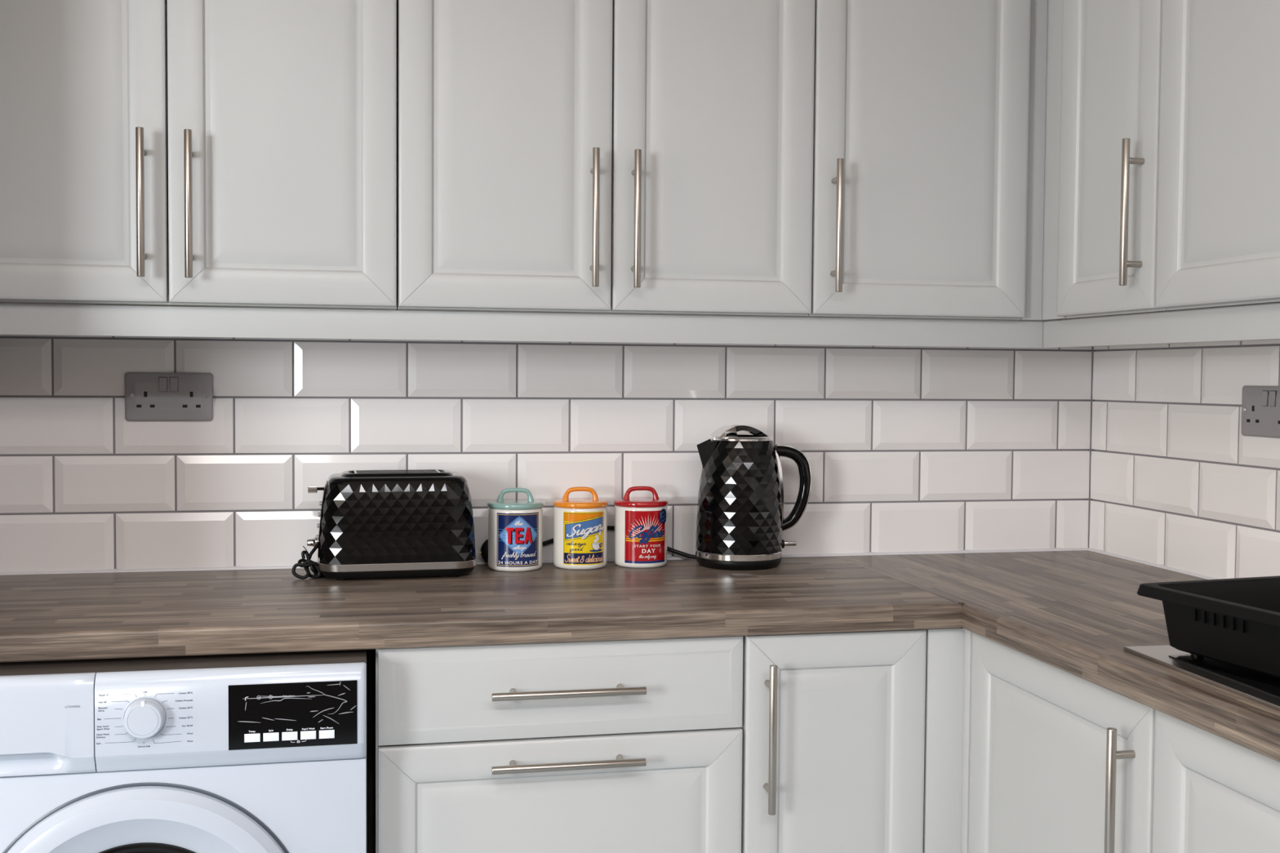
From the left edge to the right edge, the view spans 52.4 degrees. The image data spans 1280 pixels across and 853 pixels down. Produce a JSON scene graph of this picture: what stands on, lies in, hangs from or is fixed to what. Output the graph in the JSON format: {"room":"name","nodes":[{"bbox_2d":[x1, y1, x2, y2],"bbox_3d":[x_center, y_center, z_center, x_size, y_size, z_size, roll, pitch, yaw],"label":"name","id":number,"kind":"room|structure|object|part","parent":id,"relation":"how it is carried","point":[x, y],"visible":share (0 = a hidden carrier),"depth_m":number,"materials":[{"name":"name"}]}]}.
{"room":"kitchen","nodes":[
{"label":"kitchen","id":0,"kind":"room"},
{"bbox_2d":[0,318,1092,852],"bbox_3d":[-1.565,-0.034,2.211,5.320,2.400,0.121,0,2,-12],"label":"wall","id":1,"kind":"structure","parent":0,"point":[906,448],"depth_m":2.44,"materials":[{"name":"grey tile"}]},
{"bbox_2d":[124,372,213,421],"bbox_3d":[-0.833,-0.053,2.298,0.148,0.086,0.012,0,2,-12],"label":"double socket","id":2,"kind":"object","parent":1,"relation":"attached to","point":[148,396],"visible":1,"depth_m":2.30,"materials":[{"name":"grey metal"}]},
{"bbox_2d":[159,377,167,391],"bbox_3d":[-0.841,-0.074,2.291,0.014,0.026,0.004,0,2,-12],"label":"rocker switch","id":3,"kind":"object","parent":2,"relation":"attached to","point":[162,380],"depth_m":2.29,"materials":[{"name":"grey plastic"}]},
{"bbox_2d":[169,377,177,391],"bbox_3d":[-0.823,-0.074,2.295,0.014,0.026,0.004,0,2,-12],"label":"rocker switch","id":4,"kind":"object","parent":2,"relation":"attached to","point":[173,380],"depth_m":2.30,"materials":[{"name":"grey plastic"}]},
{"bbox_2d":[0,0,396,310],"bbox_3d":[-0.761,-0.556,2.131,0.707,0.720,0.306,0,2,-12],"label":"upper cabinet","id":5,"kind":"object","parent":1,"relation":"attached to","point":[224,153],"visible":1,"depth_m":2.04,"materials":[{"name":"grey wood"}]},
{"bbox_3d":[-0.911,-0.552,1.990,0.351,0.714,0.021,0,2,-12],"label":"door","id":6,"kind":"part","parent":5,"relation":"part of","materials":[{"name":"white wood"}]},
{"bbox_3d":[-0.767,-0.344,2.000,0.012,0.227,0.036,0,2,-12],"label":"handle","id":7,"kind":"part","parent":5,"relation":"part of","materials":[{"name":"silver metal"}]},
{"bbox_3d":[-0.699,-0.344,2.015,0.012,0.227,0.036,0,2,-12],"label":"handle","id":8,"kind":"part","parent":5,"relation":"part of","materials":[{"name":"silver metal"}]},
{"bbox_3d":[-0.565,-0.552,2.064,0.350,0.714,0.021,0,2,-12],"label":"door","id":9,"kind":"part","parent":5,"relation":"part of","materials":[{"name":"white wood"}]},
{"bbox_2d":[395,0,814,317],"bbox_3d":[-0.068,-0.557,2.279,0.706,0.720,0.306,0,2,-12],"label":"upper cabinet","id":10,"kind":"object","parent":1,"relation":"attached to","point":[597,157],"visible":0.97,"depth_m":2.17,"materials":[{"name":"grey wood"}]},
{"bbox_3d":[-0.219,-0.552,2.138,0.350,0.714,0.021,0,2,-12],"label":"door","id":11,"kind":"part","parent":10,"relation":"part of","materials":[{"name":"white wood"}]},
{"bbox_2d":[0,303,1043,348],"bbox_3d":[-0.179,-0.167,2.188,1.868,0.048,0.018,0,2,-12],"label":"rail","id":12,"kind":"object","parent":10,"relation":"attached to","point":[21,319],"visible":1,"depth_m":2.17,"materials":[{"name":"grey wood"}]},
{"bbox_3d":[-0.075,-0.344,2.148,0.012,0.227,0.036,0,2,-12],"label":"handle","id":13,"kind":"part","parent":10,"relation":"part of","materials":[{"name":"silver metal"}]},
{"bbox_3d":[-0.006,-0.344,2.163,0.012,0.227,0.036,0,2,-12],"label":"handle","id":14,"kind":"part","parent":10,"relation":"part of","materials":[{"name":"silver metal"}]},
{"bbox_3d":[0.127,-0.552,2.212,0.351,0.714,0.021,0,2,-12],"label":"door","id":15,"kind":"part","parent":10,"relation":"part of","materials":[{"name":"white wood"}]},
{"bbox_2d":[0,547,1219,579],"bbox_3d":[-0.108,0.307,1.093,2.702,0.006,2.702,0,2,-12],"label":"trim","id":16,"kind":"structure","parent":1,"relation":"attached to","point":[108,571],"depth_m":2.46,"materials":[{"name":"white"}]},
{"bbox_2d":[799,0,1048,320],"bbox_3d":[0.496,-0.557,2.400,0.444,0.720,0.306,0,2,-12],"label":"upper cabinet","id":17,"kind":"object","parent":1,"relation":"attached to","point":[921,131],"depth_m":2.29,"materials":[{"name":"grey wood"}]},
{"bbox_3d":[0.339,-0.345,2.236,0.012,0.227,0.036,0,2,-12],"label":"handle","id":18,"kind":"part","parent":17,"relation":"part of","materials":[{"name":"silver metal"}]},
{"bbox_3d":[0.713,-0.553,2.356,0.039,0.718,0.018,0,2,-12],"label":"corner filler","id":19,"kind":"part","parent":17,"relation":"part of","materials":[{"name":"grey wood"}]},
{"bbox_2d":[1088,346,1094,548],"bbox_3d":[0.933,-0.049,2.682,0.004,0.610,0.004,0,2,-12],"label":"trim","id":20,"kind":"structure","parent":1,"relation":"attached to","point":[1092,350],"depth_m":2.69,"materials":[{"name":"grey tile"}]},
{"bbox_2d":[1088,339,1279,578],"bbox_3d":[1.344,0.033,1.036,0.121,2.400,3.406,0,2,-12],"label":"wall","id":21,"kind":"structure","parent":0,"point":[1176,482],"depth_m":2.38,"materials":[{"name":"grey tile"}]},
{"bbox_2d":[1037,0,1180,320],"bbox_3d":[0.866,-0.547,2.201,0.306,0.721,0.388,0,2,-12],"label":"upper cabinet","id":22,"kind":"object","parent":21,"relation":"attached to","point":[1111,54],"depth_m":2.14,"materials":[{"name":"grey wood"}]},
{"bbox_3d":[0.749,-0.551,2.325,0.018,0.718,0.096,0,2,-12],"label":"corner filler","id":23,"kind":"part","parent":22,"relation":"part of","materials":[{"name":"grey wood"}]},
{"bbox_3d":[0.766,-0.333,2.024,0.036,0.227,0.012,0,2,-12],"label":"handle","id":24,"kind":"part","parent":22,"relation":"part of","materials":[{"name":"silver metal"}]},
{"bbox_2d":[1155,0,1279,311],"bbox_3d":[0.959,-0.529,1.766,0.306,0.720,0.499,0,2,-12],"label":"upper cabinet","id":25,"kind":"object","parent":21,"relation":"attached to","point":[1218,226],"visible":0.99,"depth_m":1.85,"materials":[{"name":"grey wood"}]},
{"bbox_2d":[1039,303,1279,348],"bbox_3d":[0.835,-0.151,1.957,0.018,0.048,0.892,0,2,-12],"label":"rail","id":26,"kind":"object","parent":25,"relation":"attached to","point":[1252,322],"visible":1,"depth_m":2.00,"materials":[{"name":"grey wood"}]},
{"bbox_2d":[1240,385,1279,438],"bbox_3d":[1.040,-0.024,2.145,0.012,0.086,0.148,0,2,-12],"label":"double socket","id":27,"kind":"object","parent":21,"relation":"attached to","point":[1260,405],"visible":1,"depth_m":2.16,"materials":[{"name":"grey metal"}]},
{"bbox_2d":[1261,390,1268,406],"bbox_3d":[1.034,-0.046,2.152,0.004,0.026,0.014,0,2,-12],"label":"rocker switch","id":28,"kind":"object","parent":27,"relation":"attached to","point":[1264,393],"depth_m":2.15,"materials":[{"name":"grey plastic"}]},
{"bbox_2d":[1268,391,1275,406],"bbox_3d":[1.038,-0.046,2.134,0.004,0.026,0.014,0,2,-12],"label":"rocker switch","id":29,"kind":"object","parent":27,"relation":"attached to","point":[1272,394],"depth_m":2.13,"materials":[{"name":"grey plastic"}]},
{"bbox_3d":[-1.266,1.284,0.527,5.440,0.100,3.640,0,2,-12],"label":"floor","id":30,"kind":"structure","parent":0,"visible":0},
{"bbox_2d":[0,649,366,852],"bbox_3d":[-0.729,0.748,2.012,0.597,0.864,0.598,0,2,-12],"label":"washing machine","id":31,"kind":"object","parent":30,"relation":"on","point":[256,753],"visible":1,"depth_m":1.75,"materials":[{"name":"white metal"}]},
{"bbox_3d":[-0.845,0.395,1.708,0.244,0.134,0.033,0,2,-12],"label":"detergent drawer","id":32,"kind":"part","parent":31,"relation":"part of","materials":[{"name":"grey plastic"}]},
{"bbox_3d":[-0.657,0.388,1.721,0.057,0.057,0.018,0,2,-12],"label":"program knob","id":33,"kind":"part","parent":31,"relation":"part of","materials":[{"name":"grey plastic"}]},
{"bbox_3d":[-0.672,0.702,1.754,0.446,0.446,0.004,0,2,-12],"label":"door","id":34,"kind":"part","parent":31,"relation":"part of","materials":[{"name":"grey plastic"}]},
{"bbox_3d":[-0.667,0.703,1.731,0.290,0.290,0.026,0,2,-12],"label":"door glass","id":35,"kind":"part","parent":31,"relation":"part of","materials":[{"name":"black glass"}]},
{"bbox_3d":[-0.730,0.323,2.015,0.597,0.014,0.558,0,2,-12],"label":"lid","id":36,"kind":"part","parent":31,"relation":"part of","materials":[{"name":"grey"}]},
{"bbox_3d":[-0.552,0.394,1.771,0.351,0.134,0.035,0,2,-12],"label":"control panel","id":37,"kind":"part","parent":31,"relation":"part of","materials":[{"name":"grey plastic"}]},
{"bbox_2d":[373,635,742,852],"bbox_3d":[-0.164,0.744,2.178,0.551,0.868,0.565,0,2,-12],"label":"base cabinet","id":38,"kind":"object","parent":30,"relation":"on","point":[620,746],"visible":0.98,"depth_m":1.93,"materials":[{"name":"grey wood"}]},
{"bbox_2d":[0,555,961,662],"bbox_3d":[-0.323,0.287,2.146,1.576,0.039,0.554,0,2,-12],"label":"countertop","id":39,"kind":"structure","parent":38,"relation":"on","point":[44,617],"depth_m":1.99,"materials":[{"name":"laminate"}]},
{"bbox_2d":[291,469,476,580],"bbox_3d":[-0.452,0.171,2.299,0.317,0.182,0.165,0,2,-14],"label":"toaster","id":40,"kind":"object","parent":39,"relation":"on","point":[405,522],"visible":1,"depth_m":2.23,"materials":[{"name":"black plastic"}]},
{"bbox_3d":[-0.570,0.230,2.248,0.064,0.064,0.038,0,2,-14],"label":"cord","id":41,"kind":"part","parent":40,"relation":"part of","materials":[{"name":"black plastic"}]},
{"bbox_3d":[-0.565,0.109,2.268,0.029,0.012,0.028,0,2,-14],"label":"lever","id":42,"kind":"part","parent":40,"relation":"part of","materials":[{"name":"silver metal"}]},
{"bbox_3d":[-0.554,0.162,2.273,0.022,0.130,0.088,0,2,-14],"label":"panel","id":43,"kind":"part","parent":40,"relation":"part of","materials":[{"name":"black plastic"}]},
{"bbox_2d":[487,487,543,571],"bbox_3d":[-0.228,0.186,2.376,0.102,0.148,0.102,0,2,-12],"label":"canister","id":44,"kind":"object","parent":39,"relation":"on","point":[515,526],"visible":1,"depth_m":2.33,"materials":[{"name":"white ceramic"}]},
{"bbox_3d":[-0.228,0.143,2.374,0.102,0.014,0.102,0,2,-12],"label":"lid","id":45,"kind":"part","parent":44,"relation":"part of","materials":[{"name":"teal ceramic"}]},
{"bbox_3d":[-0.227,0.125,2.373,0.069,0.026,0.012,0,2,-12],"label":"handle","id":46,"kind":"part","parent":44,"relation":"part of","materials":[{"name":"teal ceramic"}]},
{"bbox_2d":[552,486,608,569],"bbox_3d":[-0.110,0.185,2.405,0.102,0.148,0.102,0,2,-12],"label":"canister","id":47,"kind":"object","parent":39,"relation":"on","point":[580,524],"visible":1,"depth_m":2.36,"materials":[{"name":"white ceramic"}]},
{"bbox_3d":[-0.110,0.125,2.403,0.069,0.026,0.012,0,2,-12],"label":"handle","id":48,"kind":"part","parent":47,"relation":"part of","materials":[{"name":"orange ceramic"}]},
{"bbox_3d":[-0.110,0.143,2.404,0.102,0.014,0.102,0,2,-12],"label":"lid","id":49,"kind":"part","parent":47,"relation":"part of","materials":[{"name":"orange ceramic"}]},
{"bbox_2d":[477,525,781,570],"bbox_3d":[-0.012,0.226,2.404,0.564,0.068,0.166,0,2,-12],"label":"base","id":50,"kind":"object","parent":39,"relation":"on","point":[713,564],"visible":0.48,"depth_m":2.39,"materials":[{"name":"black plastic"}]},
{"bbox_3d":[-0.070,0.221,2.467,0.381,0.065,0.031,0,2,-8],"label":"cord","id":51,"kind":"part","parent":50,"relation":"part of","materials":[{"name":"black plastic"}]},
{"bbox_3d":[0.185,0.252,2.444,0.161,0.017,0.161,0,2,-12],"label":"plate","id":52,"kind":"part","parent":50,"relation":"part of","materials":[{"name":"black plastic"}]},
{"bbox_2d":[695,424,811,561],"bbox_3d":[0.206,0.121,2.432,0.204,0.246,0.163,1,2,20],"label":"kettle","id":53,"kind":"object","parent":50,"relation":"on","point":[740,505],"visible":1,"depth_m":2.38,"materials":[{"name":"black plastic"}]},
{"bbox_3d":[0.122,0.054,2.423,0.034,0.059,0.054,0,2,-12],"label":"spout","id":54,"kind":"part","parent":53,"relation":"part of","materials":[{"name":"black plastic"}]},
{"bbox_3d":[0.257,0.124,2.454,0.030,0.158,0.025,0,2,-12],"label":"water gauge frame","id":55,"kind":"part","parent":53,"relation":"part of","materials":[{"name":"silver metal"}]},
{"bbox_2d":[782,539,796,548],"bbox_3d":[0.279,0.222,2.463,0.035,0.017,0.017,0,2,-12],"label":"switch","id":56,"kind":"object","parent":53,"relation":"attached to","point":[784,543],"depth_m":2.46,"materials":[{"name":"silver metal"}]},
{"bbox_3d":[0.288,0.116,2.461,0.069,0.162,0.023,0,2,-12],"label":"handle","id":57,"kind":"part","parent":53,"relation":"part of","materials":[{"name":"black plastic"}]},
{"bbox_2d":[613,485,668,568],"bbox_3d":[0.002,0.185,2.431,0.102,0.148,0.102,0,2,-12],"label":"canister","id":58,"kind":"object","parent":39,"relation":"on","point":[641,523],"visible":1,"depth_m":2.39,"materials":[{"name":"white ceramic"}]},
{"bbox_3d":[0.002,0.124,2.429,0.069,0.026,0.012,0,2,-12],"label":"handle","id":59,"kind":"part","parent":58,"relation":"part of","materials":[{"name":"red ceramic"}]},
{"bbox_3d":[0.002,0.143,2.429,0.102,0.014,0.102,0,2,-12],"label":"lid","id":60,"kind":"part","parent":58,"relation":"part of","materials":[{"name":"red ceramic"}]},
{"bbox_3d":[-0.114,0.745,1.947,0.546,0.562,0.021,0,2,-12],"label":"drawer","id":61,"kind":"part","parent":38,"relation":"part of","materials":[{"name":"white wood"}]},
{"bbox_3d":[-0.111,0.390,1.934,0.546,0.141,0.020,0,2,-12],"label":"drawer","id":62,"kind":"part","parent":38,"relation":"part of","materials":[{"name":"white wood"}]},
{"bbox_3d":[-0.105,0.496,1.910,0.227,0.012,0.036,0,2,-12],"label":"handle","id":63,"kind":"part","parent":38,"relation":"part of","materials":[{"name":"silver metal"}]},
{"bbox_3d":[-0.105,0.390,1.907,0.227,0.012,0.036,0,2,-12],"label":"handle","id":64,"kind":"part","parent":38,"relation":"part of","materials":[{"name":"silver metal"}]},
{"bbox_2d":[740,629,926,852],"bbox_3d":[0.253,0.744,2.267,0.297,0.868,0.565,0,2,-12],"label":"base cabinet","id":65,"kind":"object","parent":30,"relation":"on","point":[833,727],"visible":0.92,"depth_m":2.02,"materials":[{"name":"grey wood"}]},
{"bbox_3d":[0.198,0.473,1.974,0.012,0.227,0.036,0,2,-12],"label":"handle","id":66,"kind":"part","parent":65,"relation":"part of","materials":[{"name":"silver metal"}]},
{"bbox_2d":[922,627,972,852],"bbox_3d":[0.497,0.753,2.070,0.095,0.868,0.038,0,2,-12],"label":"filler panel","id":67,"kind":"object","parent":30,"relation":"on","point":[948,651],"visible":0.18,"depth_m":2.06,"materials":[{"name":"grey wood"}]},
{"bbox_2d":[968,632,1155,852],"bbox_3d":[0.805,0.763,1.869,0.565,0.868,0.479,0,2,-12],"label":"base cabinet","id":68,"kind":"object","parent":30,"relation":"on","point":[1061,762],"visible":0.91,"depth_m":1.79,"materials":[{"name":"grey wood"}]},
{"bbox_2d":[835,550,1279,762],"bbox_3d":[0.841,0.310,1.782,0.559,0.039,1.752,0,2,-12],"label":"countertop","id":69,"kind":"structure","parent":68,"relation":"on","point":[1075,613],"depth_m":1.94,"materials":[{"name":"laminate"}]},
{"bbox_2d":[1123,644,1279,711],"bbox_3d":[0.902,0.300,1.456,0.452,0.006,0.566,0,2,-10],"label":"sink","id":70,"kind":"object","parent":69,"relation":"in","point":[1261,688],"visible":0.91,"depth_m":1.54,"materials":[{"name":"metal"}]},
{"bbox_2d":[1137,575,1279,678],"bbox_3d":[0.881,0.252,1.524,0.358,0.083,0.458,0,2,-19],"label":"dish rack","id":71,"kind":"object","parent":70,"relation":"on","point":[1236,621],"visible":1,"depth_m":1.59,"materials":[{"name":"black plastic"}]},
{"bbox_3d":[0.907,0.298,1.434,0.408,0.002,0.481,0,2,-10],"label":"black glass","id":72,"kind":"part","parent":70,"relation":"part of","materials":[{"name":"black glass"}]},
{"bbox_3d":[0.591,0.485,1.604,0.036,0.227,0.012,0,2,-12],"label":"handle","id":73,"kind":"part","parent":68,"relation":"part of","materials":[{"name":"silver metal"}]},
{"bbox_2d":[1151,710,1279,852],"bbox_3d":[0.907,0.782,1.391,0.565,0.868,0.494,0,2,-12],"label":"base cabinet","id":74,"kind":"object","parent":30,"relation":"on","point":[1213,793],"visible":0.82,"depth_m":1.46,"materials":[{"name":"grey wood"}]}
]}

